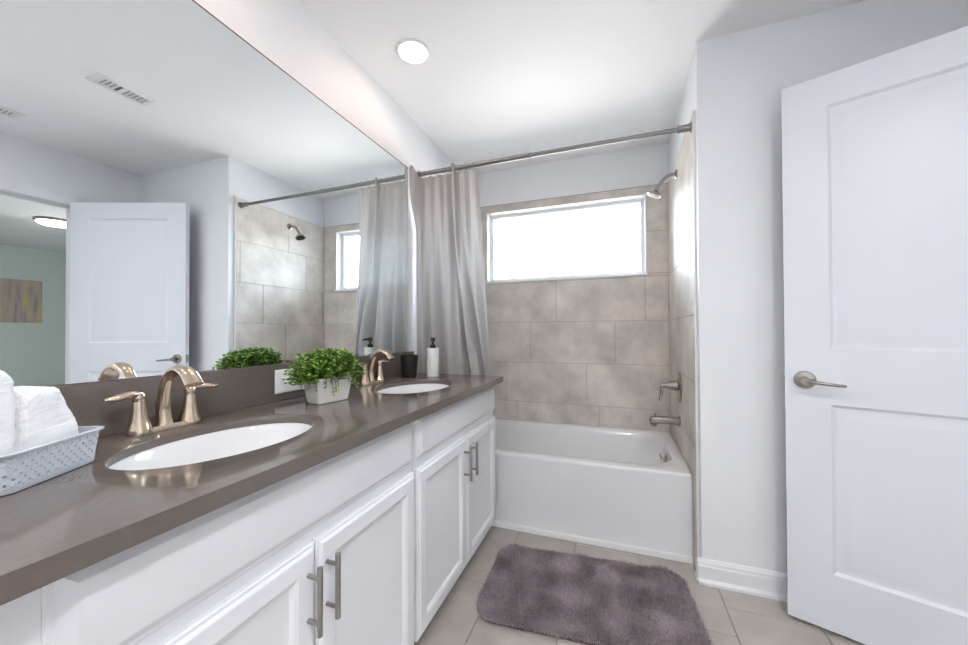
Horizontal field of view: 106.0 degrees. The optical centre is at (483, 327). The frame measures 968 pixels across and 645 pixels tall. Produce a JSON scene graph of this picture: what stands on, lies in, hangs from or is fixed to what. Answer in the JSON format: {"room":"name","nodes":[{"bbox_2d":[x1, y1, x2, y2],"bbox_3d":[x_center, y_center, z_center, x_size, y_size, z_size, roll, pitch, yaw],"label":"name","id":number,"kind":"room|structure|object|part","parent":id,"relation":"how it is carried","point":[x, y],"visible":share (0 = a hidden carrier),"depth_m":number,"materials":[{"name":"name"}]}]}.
{"room":"bathroom","nodes":[
{"label":"bathroom","id":0,"kind":"room"},
{"bbox_2d":[53,0,461,386],"bbox_3d":[-0.876,-0.076,1.156,0.120,2.399,4.270,0,-1,20],"label":"wall","id":1,"kind":"structure","parent":0,"point":[285,32],"depth_m":1.61,"materials":[{"name":"paint"}]},
{"bbox_2d":[0,0,408,386],"bbox_3d":[-0.784,-0.412,1.229,0.006,1.086,1.964,0,-1,20],"label":"wall mirror","id":2,"kind":"object","parent":1,"relation":"attached to","point":[171,195],"visible":1,"depth_m":1.00,"materials":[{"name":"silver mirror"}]},
{"bbox_2d":[54,351,413,437],"bbox_3d":[-0.761,0.196,1.257,0.020,0.128,1.962,0,-1,20],"label":"backsplash","id":3,"kind":"structure","parent":1,"relation":"attached to","point":[238,388],"depth_m":1.05,"materials":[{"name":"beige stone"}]},
{"bbox_2d":[275,368,303,393],"bbox_3d":[-0.712,0.193,1.349,0.008,0.085,0.132,0,-1,20],"label":"outlet","id":4,"kind":"object","parent":3,"relation":"attached to","point":[280,387],"visible":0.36,"depth_m":1.31,"materials":[{"name":"white plastic"}]},
{"bbox_2d":[280,377,287,385],"bbox_3d":[-0.721,0.193,1.318,0.002,0.032,0.032,0,-1,20],"label":"socket","id":5,"kind":"object","parent":4,"relation":"attached to","point":[282,381],"depth_m":1.31,"materials":[{"name":"white plastic"}]},
{"bbox_2d":[479,142,669,356],"bbox_3d":[0.637,-0.067,2.798,1.594,2.399,0.148,0,-1,20],"label":"wall","id":6,"kind":"structure","parent":0,"point":[645,165],"depth_m":2.71,"materials":[{"name":"paint"}]},
{"bbox_2d":[486,194,646,283],"bbox_3d":[0.597,-0.645,2.788,1.186,0.568,0.135,0,-1,20],"label":"window","id":7,"kind":"structure","parent":6,"relation":"in","point":[633,200],"depth_m":2.77,"materials":[{"name":"plastic"}]},
{"bbox_3d":[0.580,-0.370,2.737,1.186,0.016,0.032,0,-1,20],"label":"sill","id":8,"kind":"part","parent":7,"relation":"part of","materials":[{"name":"plastic"}]},
{"bbox_2d":[480,183,667,207],"bbox_3d":[0.563,-0.983,2.748,1.486,0.003,0.010,0,-1,20],"label":"trim","id":9,"kind":"structure","parent":6,"relation":"attached to","point":[663,183],"depth_m":2.71,"materials":[{"name":"tile"}]},
{"bbox_2d":[480,184,669,431],"bbox_3d":[0.566,-0.125,2.740,1.486,1.714,0.008,0,-1,20],"label":"wall tile","id":10,"kind":"structure","parent":6,"relation":"attached to","point":[586,351],"depth_m":2.67,"materials":[{"name":"tile"}]},
{"bbox_2d":[297,0,866,172],"bbox_3d":[0.368,-1.336,0.712,2.780,0.100,4.270,0,-1,20],"label":"ceiling","id":11,"kind":"structure","parent":0,"point":[499,78],"depth_m":1.74,"materials":[{"name":"paint"}]},
{"bbox_2d":[396,38,429,64],"bbox_3d":[-0.325,-1.269,1.678,0.156,0.007,0.156,0,-1,20],"label":"recessed light","id":12,"kind":"object","parent":11,"relation":"in","point":[414,51],"visible":1,"depth_m":1.67,"materials":[{"name":"white plastic"}]},
{"bbox_2d":[669,60,692,177],"bbox_3d":[1.180,-0.076,2.082,0.100,2.399,0.824,0,-1,20],"label":"wall","id":13,"kind":"structure","parent":0,"point":[685,108],"depth_m":1.99,"materials":[{"name":"paint"}]},
{"bbox_2d":[668,115,696,567],"bbox_3d":[1.119,0.066,2.071,0.008,2.114,0.866,0,-1,20],"label":"wall tile","id":14,"kind":"structure","parent":13,"relation":"attached to","point":[680,190],"depth_m":1.94,"materials":[{"name":"tile"}]},
{"bbox_2d":[647,169,677,198],"bbox_3d":[1.049,-0.845,2.147,0.160,0.153,0.084,0,-1,20],"label":"shower fixture","id":15,"kind":"object","parent":14,"relation":"attached to","point":[654,194],"visible":1,"depth_m":2.14,"materials":[{"name":"silver metal"}]},
{"bbox_3d":[1.070,-0.864,2.140,0.112,0.084,0.019,0,-1,20],"label":"arm","id":16,"kind":"part","parent":15,"relation":"part of","materials":[{"name":"silver metal"}]},
{"bbox_2d":[649,413,680,426],"bbox_3d":[1.047,0.535,2.110,0.160,0.076,0.060,0,-1,20],"label":"tub spout","id":17,"kind":"object","parent":14,"relation":"attached to","point":[654,420],"visible":1,"depth_m":2.09,"materials":[{"name":"silver metal"}]},
{"bbox_2d":[659,372,681,402],"bbox_3d":[1.069,0.340,2.103,0.111,0.172,0.172,0,-1,20],"label":"shower valve","id":18,"kind":"object","parent":14,"relation":"attached to","point":[676,385],"visible":1,"depth_m":2.08,"materials":[{"name":"silver metal"}]},
{"bbox_3d":[1.028,0.375,2.110,0.029,0.098,0.020,0,-1,-34],"label":"lever","id":19,"kind":"part","parent":18,"relation":"part of","materials":[{"name":"silver metal"}]},
{"bbox_2d":[668,110,699,553],"bbox_3d":[1.118,0.065,2.069,0.010,2.117,0.870,0,-1,20],"label":"trim","id":20,"kind":"structure","parent":13,"relation":"attached to","point":[693,112],"depth_m":1.66,"materials":[{"name":"white plastic"}]},
{"bbox_2d":[692,0,967,572],"bbox_3d":[1.518,-0.084,1.467,1.156,2.399,0.100,0,-1,20],"label":"wall","id":21,"kind":"structure","parent":0,"point":[739,78],"depth_m":1.55,"materials":[{"name":"paint"}]},
{"bbox_2d":[417,122,691,176],"bbox_3d":[0.273,-0.937,1.969,1.492,0.046,0.046,0,-1,20],"label":"shower rod","id":22,"kind":"object","parent":21,"relation":"attached to","point":[687,127],"visible":0.8,"depth_m":1.91,"materials":[{"name":"metal"}]},
{"bbox_2d":[409,163,490,375],"bbox_3d":[-0.193,0.054,2.128,0.485,2.032,0.121,0,-1,13],"label":"shower curtain","id":23,"kind":"object","parent":22,"relation":"hanging from","point":[451,292],"visible":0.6,"depth_m":2.14,"materials":[{"name":"white fabric"}]},
{"bbox_2d":[694,552,701,580],"bbox_3d":[0.960,1.067,1.631,0.022,0.105,0.044,0,-1,20],"label":"baseboard","id":24,"kind":"structure","parent":21,"relation":"attached to","point":[698,554],"depth_m":1.63,"materials":[{"name":"paint"}]},
{"bbox_2d":[697,557,787,601],"bbox_3d":[1.442,1.063,1.420,1.062,0.105,0.022,0,-1,20],"label":"baseboard","id":25,"kind":"structure","parent":21,"relation":"attached to","point":[754,581],"depth_m":1.54,"materials":[{"name":"paint"}]},
{"bbox_3d":[1.460,-0.100,-0.214,0.111,2.399,3.098,0,-1,20],"label":"wall","id":26,"kind":"structure","parent":0,"visible":0},
{"bbox_2d":[781,26,967,644],"bbox_3d":[1.458,0.082,1.136,0.824,2.030,0.096,-1,-1,42],"label":"door","id":27,"kind":"structure","parent":26,"relation":"in","point":[875,150],"depth_m":1.24,"materials":[{"name":"paint"}]},
{"bbox_3d":[1.193,0.195,1.353,0.066,0.066,0.052,-1,-1,42],"label":"handle","id":28,"kind":"part","parent":27,"relation":"part of","materials":[{"name":"silver metal"}]},
{"bbox_3d":[1.217,0.198,1.300,0.112,0.023,0.024,-1,-1,44],"label":"lever","id":29,"kind":"part","parent":27,"relation":"part of","materials":[{"name":"silver metal"}]},
{"bbox_3d":[1.480,-0.372,1.160,0.558,0.897,0.035,-1,-1,42],"label":"panel","id":30,"kind":"part","parent":27,"relation":"part of","materials":[{"name":"paint"}]},
{"bbox_3d":[1.484,0.584,1.150,0.558,0.614,0.035,-1,-1,42],"label":"panel","id":31,"kind":"part","parent":27,"relation":"part of","materials":[{"name":"paint"}]},
{"bbox_3d":[0.379,1.177,0.687,2.780,0.112,4.270,0,-1,20],"label":"floor","id":32,"kind":"structure","parent":0,"visible":0},
{"bbox_2d":[414,526,864,644],"bbox_3d":[0.373,1.117,0.660,2.549,0.008,4.013,0,-1,20],"label":"floor tile","id":33,"kind":"structure","parent":32,"relation":"on","point":[730,617],"depth_m":1.42,"materials":[{"name":"tile"}]},
{"bbox_2d":[0,423,413,644],"bbox_3d":[-0.637,0.703,0.784,0.566,0.831,1.085,0,-1,20],"label":"vanity cabinet","id":34,"kind":"object","parent":33,"relation":"on","point":[323,553],"visible":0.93,"depth_m":0.71,"materials":[{"name":"paint"}]},
{"bbox_3d":[-0.446,0.759,0.617,0.019,0.574,0.407,0,-1,20],"label":"door","id":35,"kind":"part","parent":34,"relation":"part of","materials":[{"name":"paint"}]},
{"bbox_2d":[0,373,502,605],"bbox_3d":[-0.499,0.274,1.167,0.570,0.030,1.974,0,-1,20],"label":"countertop","id":36,"kind":"structure","parent":34,"relation":"on","point":[53,529],"depth_m":0.61,"materials":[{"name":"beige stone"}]},
{"bbox_2d":[0,426,104,495],"bbox_3d":[-0.822,0.222,0.607,0.213,0.064,0.186,0,-1,-10],"label":"woven basket","id":37,"kind":"object","parent":36,"relation":"on","point":[77,450],"visible":0.79,"depth_m":0.60,"materials":[{"name":"plastic"}]},
{"bbox_2d":[0,370,15,477],"bbox_3d":[-0.790,0.157,0.552,0.100,0.194,0.051,0,-1,-10],"label":"folded towel","id":38,"kind":"object","parent":37,"relation":"in","point":[7,397],"visible":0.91,"depth_m":0.57,"materials":[{"name":"fabric"}]},
{"bbox_2d":[11,386,78,480],"bbox_3d":[-0.785,0.176,0.631,0.067,0.154,0.115,0,-1,-9],"label":"folded towel","id":39,"kind":"object","parent":37,"relation":"in","point":[43,415],"visible":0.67,"depth_m":0.62,"materials":[{"name":"fabric"}]},
{"bbox_2d":[103,365,217,437],"bbox_3d":[-0.803,0.175,0.926,0.180,0.165,0.177,0,-1,-25],"label":"faucet","id":40,"kind":"object","parent":36,"relation":"on","point":[139,424],"visible":1,"depth_m":0.91,"materials":[{"name":"beige metal"}]},
{"bbox_3d":[-0.835,0.160,0.847,0.027,0.022,0.076,0,-1,11],"label":"lever","id":41,"kind":"part","parent":40,"relation":"part of","materials":[{"name":"beige metal"}]},
{"bbox_3d":[-0.829,0.204,0.876,0.053,0.094,0.053,0,-1,20],"label":"handle","id":42,"kind":"part","parent":40,"relation":"part of","materials":[{"name":"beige metal"}]},
{"bbox_3d":[-0.767,0.171,0.913,0.141,0.158,0.044,0,-1,20],"label":"spout","id":43,"kind":"part","parent":40,"relation":"part of","materials":[{"name":"beige metal"}]},
{"bbox_3d":[-0.790,0.205,0.981,0.053,0.094,0.053,0,-1,20],"label":"handle","id":44,"kind":"part","parent":40,"relation":"part of","materials":[{"name":"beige metal"}]},
{"bbox_3d":[-0.777,0.162,1.008,0.027,0.022,0.076,-1,-1,29],"label":"lever","id":45,"kind":"part","parent":40,"relation":"part of","materials":[{"name":"beige metal"}]},
{"bbox_2d":[109,423,311,469],"bbox_3d":[-0.599,0.348,0.855,0.350,0.147,0.470,0,-1,20],"label":"sink","id":46,"kind":"object","parent":36,"relation":"in","point":[230,442],"visible":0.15,"depth_m":0.95,"materials":[{"name":"ceramic"}]},
{"bbox_2d":[283,348,366,403],"bbox_3d":[-0.555,0.165,1.295,0.186,0.190,0.316,-1,-1,25],"label":"potted plant","id":47,"kind":"object","parent":36,"relation":"on","point":[326,376],"visible":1,"depth_m":1.24,"materials":[{"name":"green plant"}]},
{"bbox_3d":[-0.554,0.216,1.297,0.097,0.088,0.150,-1,-1,28],"label":"pot","id":48,"kind":"part","parent":47,"relation":"part of","materials":[{"name":"white ceramic"}]},
{"bbox_2d":[357,349,394,385],"bbox_3d":[-0.521,0.182,1.722,0.180,0.165,0.177,0,-1,-25],"label":"faucet","id":49,"kind":"object","parent":36,"relation":"on","point":[368,379],"visible":0.9,"depth_m":1.71,"materials":[{"name":"beige metal"}]},
{"bbox_3d":[-0.547,0.211,1.671,0.053,0.094,0.053,0,-1,20],"label":"handle","id":50,"kind":"part","parent":49,"relation":"part of","materials":[{"name":"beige metal"}]},
{"bbox_3d":[-0.508,0.212,1.777,0.053,0.094,0.053,0,-1,20],"label":"handle","id":51,"kind":"part","parent":49,"relation":"part of","materials":[{"name":"beige metal"}]},
{"bbox_3d":[-0.485,0.178,1.709,0.141,0.158,0.044,0,-1,20],"label":"spout","id":52,"kind":"part","parent":49,"relation":"part of","materials":[{"name":"beige metal"}]},
{"bbox_2d":[400,355,417,377],"bbox_3d":[-0.399,0.206,1.956,0.095,0.120,0.095,0,-1,20],"label":"tumbler","id":53,"kind":"object","parent":36,"relation":"on","point":[409,363],"visible":1,"depth_m":1.92,"materials":[{"name":"black plastic"}]},
{"bbox_2d":[377,384,447,393],"bbox_3d":[-0.311,0.354,1.644,0.350,0.147,0.470,0,-1,20],"label":"sink","id":54,"kind":"object","parent":36,"relation":"in","point":[413,388],"visible":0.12,"depth_m":1.81,"materials":[{"name":"ceramic"}]},
{"bbox_2d":[426,337,438,376],"bbox_3d":[-0.279,0.159,1.993,0.069,0.213,0.072,-1,-1,34],"label":"soap dispenser","id":55,"kind":"object","parent":36,"relation":"on","point":[432,362],"visible":1,"depth_m":1.97,"materials":[{"name":"white ceramic"}]},
{"bbox_3d":[-0.359,0.581,0.777,0.038,0.145,0.012,0,-1,20],"label":"handle","id":56,"kind":"part","parent":34,"relation":"part of","materials":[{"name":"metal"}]},
{"bbox_3d":[-0.341,0.582,0.827,0.038,0.145,0.012,0,-1,20],"label":"handle","id":57,"kind":"part","parent":34,"relation":"part of","materials":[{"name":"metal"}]},
{"bbox_3d":[-0.303,0.762,1.008,0.019,0.574,0.418,0,-1,20],"label":"door","id":58,"kind":"part","parent":34,"relation":"part of","materials":[{"name":"paint"}]},
{"bbox_2d":[412,386,495,641],"bbox_3d":[-0.305,0.710,1.692,0.566,0.831,0.842,0,-1,20],"label":"vanity cabinet","id":59,"kind":"object","parent":33,"relation":"on","point":[453,446],"visible":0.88,"depth_m":1.46,"materials":[{"name":"paint"}]},
{"bbox_3d":[-0.153,0.766,1.419,0.019,0.574,0.420,0,-1,20],"label":"door","id":60,"kind":"part","parent":59,"relation":"part of","materials":[{"name":"paint"}]},
{"bbox_3d":[-0.084,0.379,1.617,0.019,0.157,0.833,0,-1,20],"label":"drawer","id":61,"kind":"part","parent":59,"relation":"part of","materials":[{"name":"paint"}]},
{"bbox_3d":[-0.067,0.588,1.577,0.038,0.145,0.012,0,-1,20],"label":"handle","id":62,"kind":"part","parent":59,"relation":"part of","materials":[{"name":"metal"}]},
{"bbox_3d":[-0.043,0.588,1.644,0.038,0.145,0.012,0,-1,20],"label":"handle","id":63,"kind":"part","parent":59,"relation":"part of","materials":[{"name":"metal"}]},
{"bbox_3d":[-0.010,0.769,1.812,0.019,0.574,0.410,0,-1,20],"label":"door","id":64,"kind":"part","parent":59,"relation":"part of","materials":[{"name":"paint"}]},
{"bbox_2d":[492,418,693,563],"bbox_3d":[0.433,0.917,2.352,1.482,0.420,0.793,0,-1,20],"label":"bathtub","id":65,"kind":"object","parent":33,"relation":"on","point":[623,489],"visible":0.7,"depth_m":1.94,"materials":[{"name":"ceramic"}]},
{"bbox_2d":[474,543,712,644],"bbox_3d":[0.437,1.102,1.526,0.876,0.035,0.575,0,-1,20],"label":"bath rug","id":66,"kind":"object","parent":33,"relation":"on","point":[579,598],"visible":1,"depth_m":1.47,"materials":[{"name":"grey fabric"}]}
]}

